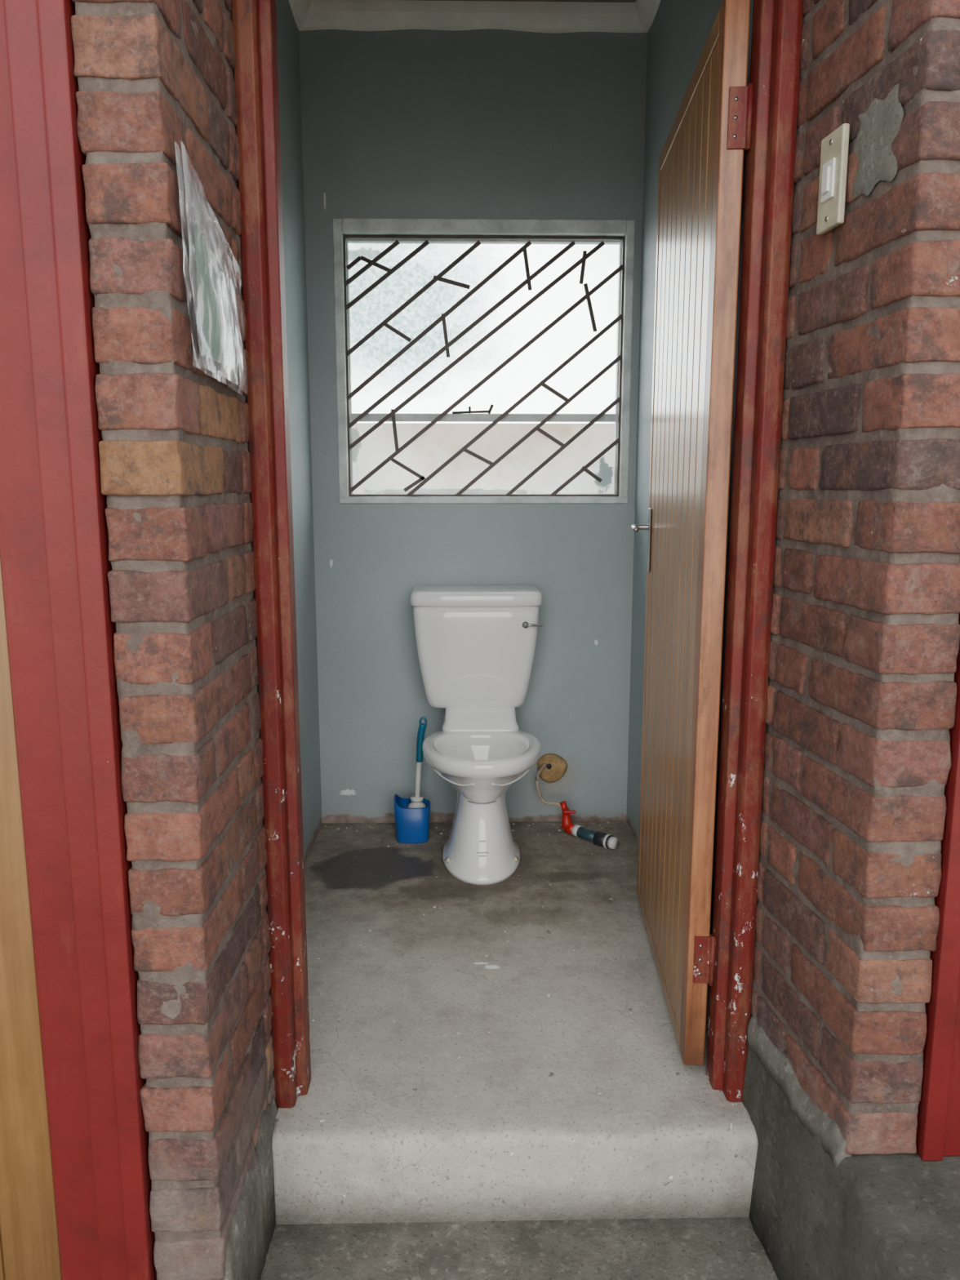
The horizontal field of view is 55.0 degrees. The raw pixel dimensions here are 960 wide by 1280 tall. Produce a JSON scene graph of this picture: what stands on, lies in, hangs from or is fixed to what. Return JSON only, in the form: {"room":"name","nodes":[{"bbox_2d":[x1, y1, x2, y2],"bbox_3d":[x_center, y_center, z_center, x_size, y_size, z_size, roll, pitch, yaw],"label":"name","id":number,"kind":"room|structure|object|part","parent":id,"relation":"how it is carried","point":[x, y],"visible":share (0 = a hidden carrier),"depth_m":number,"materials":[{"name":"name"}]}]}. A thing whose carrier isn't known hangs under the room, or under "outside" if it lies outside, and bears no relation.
{"room":"outdoor toilet","nodes":[
{"label":"outdoor toilet","id":0,"kind":"room"},
{"bbox_2d":[71,0,278,1279],"bbox_3d":[-0.452,-0.053,1.478,0.119,2.385,0.458,0,9,-1],"label":"wall","id":1,"kind":"structure","parent":0,"point":[153,76],"depth_m":1.31,"materials":[{"name":"red brick"}]},
{"bbox_2d":[0,555,62,1279],"bbox_3d":[-1.064,0.045,1.304,0.814,2.225,0.039,0,9,-1],"label":"door","id":2,"kind":"structure","parent":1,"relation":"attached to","point":[29,1250],"depth_m":1.39,"materials":[{"name":"brown wood"}]},
{"bbox_2d":[0,0,156,1279],"bbox_3d":[-0.579,0.013,1.302,0.149,2.310,0.112,0,9,-1],"label":"door frame","id":3,"kind":"structure","parent":1,"relation":"attached to","point":[55,564],"depth_m":1.26,"materials":[{"name":"red paint"}]},
{"bbox_2d":[174,140,247,394],"bbox_3d":[-0.380,-0.520,1.352,0.027,0.285,0.317,0,9,-1],"label":"plastic bag","id":4,"kind":"object","parent":1,"relation":"attached to","point":[214,295],"visible":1,"depth_m":1.31,"materials":[{"name":"white"}]},
{"bbox_2d":[222,1094,277,1279],"bbox_3d":[-0.395,1.008,1.625,0.020,0.241,0.368,0,9,-1],"label":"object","id":5,"kind":"structure","parent":1,"relation":"attached to","point":[254,1218],"depth_m":1.61,"materials":[{"name":"concrete"}]},
{"bbox_2d":[275,0,322,864],"bbox_3d":[-0.633,-0.612,2.413,0.150,3.180,1.415,0,9,-1],"label":"wall","id":6,"kind":"structure","parent":0,"point":[287,31],"depth_m":2.91,"materials":[{"name":"grey paint"}]},
{"bbox_2d":[298,28,647,822],"bbox_3d":[-0.016,-0.748,3.232,1.600,3.180,0.220,0,9,-1],"label":"wall","id":7,"kind":"structure","parent":0,"point":[491,123],"depth_m":3.16,"materials":[{"name":"grey paint"}]},
{"bbox_2d":[332,217,635,503],"bbox_3d":[0.013,-0.927,3.116,0.990,0.921,0.070,0,9,-1],"label":"surround","id":8,"kind":"object","parent":7,"relation":"attached to","point":[344,226],"visible":0.93,"depth_m":3.04,"materials":[{"name":"grey paint"}]},
{"bbox_2d":[342,235,625,496],"bbox_3d":[0.014,-0.919,3.143,0.939,0.858,0.064,0,9,-1],"label":"window","id":9,"kind":"structure","parent":7,"relation":"in","point":[620,241],"depth_m":3.13,"materials":[{"name":"glass"}]},
{"bbox_2d":[452,410,490,413],"bbox_3d":[-0.030,-0.780,3.159,0.130,0.012,0.008,0,9,1],"label":"stay","id":10,"kind":"object","parent":9,"relation":"attached to","point":[468,411],"visible":1,"depth_m":3.16,"materials":[{"name":"brown paint"}]},
{"bbox_3d":[0.014,-0.923,3.161,0.911,0.837,0.003,0,9,-1],"label":"glass pane","id":11,"kind":"part","parent":9,"relation":"part of","materials":[{"name":"glass"}]},
{"bbox_2d":[346,240,622,494],"bbox_3d":[0.018,-0.903,3.120,0.945,0.847,0.010,0,9,-1],"label":"bars","id":12,"kind":"object","parent":9,"relation":"attached to","point":[585,255],"visible":0.94,"depth_m":3.10,"materials":[{"name":"brown paint"}]},
{"bbox_3d":[0.036,-0.790,3.157,0.024,0.033,0.010,5,11,30],"label":"casement handle","id":13,"kind":"part","parent":9,"relation":"part of","materials":[{"name":"brown paint"}]},
{"bbox_2d":[537,753,567,782],"bbox_3d":[0.260,0.462,3.310,0.108,0.106,0.032,0,9,-1],"label":"plug","id":14,"kind":"object","parent":7,"relation":"attached to","point":[556,767],"visible":0.98,"depth_m":3.30,"materials":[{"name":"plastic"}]},
{"bbox_2d":[271,821,758,1224],"bbox_3d":[-0.003,0.885,2.551,1.106,0.180,1.656,0,9,-1],"label":"floor","id":15,"kind":"structure","parent":0,"point":[446,1119],"depth_m":1.97,"materials":[{"name":"concrete"}]},
{"bbox_2d":[394,716,430,843],"bbox_3d":[-0.233,0.474,3.161,0.124,0.432,0.105,0,9,-1],"label":"toilet brush","id":16,"kind":"object","parent":15,"relation":"on","point":[412,815],"depth_m":3.14,"materials":[{"name":"blue plastic"}]},
{"bbox_2d":[410,585,542,884],"bbox_3d":[-0.010,0.284,2.982,0.432,0.866,0.605,0,9,-1],"label":"toilet","id":17,"kind":"object","parent":15,"relation":"on","point":[476,644],"visible":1,"depth_m":3.00,"materials":[{"name":"ceramic"}]},
{"bbox_3d":[-0.014,-0.149,3.094,0.431,0.049,0.243,0,9,-1],"label":"cistern lid","id":18,"kind":"part","parent":17,"relation":"part of","materials":[{"name":"white ceramic"}]},
{"bbox_3d":[0.175,-0.048,3.002,0.059,0.010,0.017,0,9,-1],"label":"flush lever","id":19,"kind":"part","parent":17,"relation":"part of","materials":[{"name":"silver metal"}]},
{"bbox_2d":[329,822,655,1055],"bbox_3d":[-0.003,0.774,2.652,1.034,0.007,1.389,0,9,-1],"label":"debris","id":20,"kind":"object","parent":15,"relation":"on","point":[518,910],"visible":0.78,"depth_m":2.67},
{"bbox_2d":[535,763,618,848],"bbox_3d":[0.325,0.575,3.173,0.331,0.231,0.073,9,13,42],"label":"supply pipe","id":21,"kind":"object","parent":15,"relation":"on","point":[606,841],"visible":1,"depth_m":3.18,"materials":[{"name":"red plastic"}]},
{"bbox_3d":[0.310,0.596,3.193,0.042,0.010,0.012,0,9,-1],"label":"valve lever","id":22,"kind":"part","parent":21,"relation":"part of","materials":[{"name":"red plastic"}]},
{"bbox_2d":[261,1217,777,1279],"bbox_3d":[-0.001,1.367,0.255,8.000,0.020,3.056,0,9,-1],"label":"apron","id":23,"kind":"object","parent":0,"point":[721,1248],"visible":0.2,"depth_m":1.69,"materials":[{"name":"concrete"}]},
{"bbox_2d":[742,1046,959,1279],"bbox_3d":[1.120,1.000,1.354,1.224,0.345,1.100,0,9,-1],"label":"concrete base","id":24,"kind":"object","parent":23,"relation":"on","point":[895,1216],"visible":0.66,"depth_m":1.44,"materials":[{"name":"concrete"}]},
{"bbox_2d":[751,0,959,1154],"bbox_3d":[0.605,-0.194,1.491,0.122,1.965,0.440,-1,9,-7],"label":"wall pier","id":25,"kind":"object","parent":24,"relation":"on","point":[865,626],"visible":0.91,"depth_m":1.39,"materials":[{"name":"red brick"}]},
{"bbox_2d":[746,1015,851,1168],"bbox_3d":[0.549,0.774,1.622,0.030,0.079,0.359,-1,9,-7],"label":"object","id":26,"kind":"structure","parent":25,"relation":"attached to","point":[779,1067],"depth_m":1.60,"materials":[{"name":"grey concrete"}]},
{"bbox_2d":[816,123,849,235],"bbox_3d":[0.535,-0.702,1.409,0.019,0.140,0.070,-1,9,-7],"label":"light switch","id":27,"kind":"object","parent":25,"relation":"attached to","point":[834,147],"visible":1,"depth_m":1.40,"materials":[{"name":"beige plastic"}]},
{"bbox_2d":[852,84,903,199],"bbox_3d":[0.559,-0.703,1.306,0.005,0.129,0.131,-1,9,-7],"label":"plaster patch","id":28,"kind":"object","parent":25,"relation":"attached to","point":[880,124],"depth_m":1.30,"materials":[{"name":"grey concrete"}]},
{"bbox_2d":[915,613,959,1161],"bbox_3d":[0.760,-0.167,1.330,0.146,1.965,0.112,0,9,-1],"label":"door frame","id":29,"kind":"structure","parent":25,"relation":"attached to","point":[938,1130],"depth_m":1.40,"materials":[{"name":"red paint"}]},
{"bbox_2d":[421,0,636,2],"bbox_3d":[-0.005,-1.892,2.214,1.106,0.030,1.415,0,9,-1],"label":"ceiling","id":30,"kind":"structure","parent":0,"point":[578,1],"depth_m":2.86,"materials":[{"name":"white paint"}]},
{"bbox_2d":[626,0,753,990],"bbox_3d":[0.623,-0.616,2.438,0.150,3.180,1.415,0,9,-1],"label":"wall","id":31,"kind":"structure","parent":0,"point":[679,31],"depth_m":2.86,"materials":[{"name":"grey paint"}]},
{"bbox_2d":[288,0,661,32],"bbox_3d":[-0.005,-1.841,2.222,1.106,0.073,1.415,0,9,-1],"label":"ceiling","id":32,"kind":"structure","parent":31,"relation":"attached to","point":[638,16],"depth_m":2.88,"materials":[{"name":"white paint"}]},
{"bbox_3d":[-0.080,0.767,4.181,28.000,0.080,36.000,0,9,-1],"label":"ground","id":33,"kind":"structure","parent":0,"visible":0},
{"bbox_2d":[352,422,614,493],"bbox_3d":[-0.135,-0.630,6.686,12.000,1.820,0.200,0,9,-1],"label":"garden wall","id":34,"kind":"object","parent":33,"relation":"on","point":[432,449],"visible":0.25,"depth_m":6.48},
{"bbox_3d":[-0.031,-1.599,1.288,6.400,0.865,0.505,0,9,-1],"label":"wall","id":35,"kind":"structure","parent":0,"visible":0},
{"bbox_2d":[231,0,803,1107],"bbox_3d":[0.062,-0.136,1.712,0.931,2.110,0.141,0,9,-1],"label":"door frame","id":36,"kind":"structure","parent":35,"relation":"attached to","point":[777,24],"depth_m":1.65,"materials":[{"name":"red paint"}]},
{"bbox_2d":[693,933,713,983],"bbox_3d":[0.451,0.641,1.855,0.042,0.100,0.014,0,9,3],"label":"bottom hinge","id":37,"kind":"object","parent":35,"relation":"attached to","point":[704,953],"visible":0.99,"depth_m":1.85,"materials":[{"name":"red metal"}]},
{"bbox_2d":[708,934,715,986],"bbox_3d":[0.465,0.642,1.847,0.011,0.104,0.011,0,9,3],"label":"bottom hinge knuckle","id":38,"kind":"object","parent":37,"relation":"attached to","point":[713,939],"depth_m":1.84},
{"bbox_2d":[680,0,750,1065],"bbox_3d":[0.440,-0.118,1.753,0.042,2.000,0.052,0,9,3],"label":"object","id":39,"kind":"object","parent":35,"relation":"attached to","point":[734,20],"visible":1,"depth_m":1.71,"materials":[{"name":"brown wood"}]},
{"bbox_2d":[646,507,651,572],"bbox_3d":[0.452,-0.267,2.470,0.004,0.170,0.040,0,9,2],"label":"backplate","id":40,"kind":"object","parent":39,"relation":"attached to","point":[648,550],"visible":1,"depth_m":2.46,"materials":[{"name":"silver metal"}]},
{"bbox_2d":[631,524,648,532],"bbox_3d":[0.462,-0.294,2.425,0.127,0.017,0.096,0,9,3],"label":"door handle","id":41,"kind":"object","parent":40,"relation":"attached to","point":[635,527],"depth_m":2.46,"materials":[{"name":"silver metal"}]},
{"bbox_2d":[637,8,719,1049],"bbox_3d":[0.459,-0.183,2.147,0.042,2.000,0.748,0,9,3],"label":"stile","id":42,"kind":"object","parent":39,"relation":"attached to","point":[713,36],"visible":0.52,"depth_m":2.34,"materials":[{"name":"brown wood"}]},
{"bbox_2d":[640,38,719,1032],"bbox_3d":[0.458,-0.179,2.122,0.039,1.996,0.796,0,9,3],"label":"boards","id":43,"kind":"object","parent":39,"relation":"attached to","point":[686,185],"visible":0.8,"depth_m":2.04,"materials":[{"name":"brown wood"}]},
{"bbox_2d":[727,85,748,151],"bbox_3d":[0.451,-0.903,1.599,0.042,0.100,0.014,0,9,3],"label":"top hinge","id":44,"kind":"object","parent":35,"relation":"attached to","point":[739,108],"visible":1,"depth_m":1.59,"materials":[{"name":"red metal"}]},
{"bbox_2d":[745,83,753,151],"bbox_3d":[0.465,-0.902,1.591,0.011,0.104,0.011,0,9,3],"label":"top hinge knuckle","id":45,"kind":"object","parent":44,"relation":"attached to","point":[750,86],"depth_m":1.59}
]}

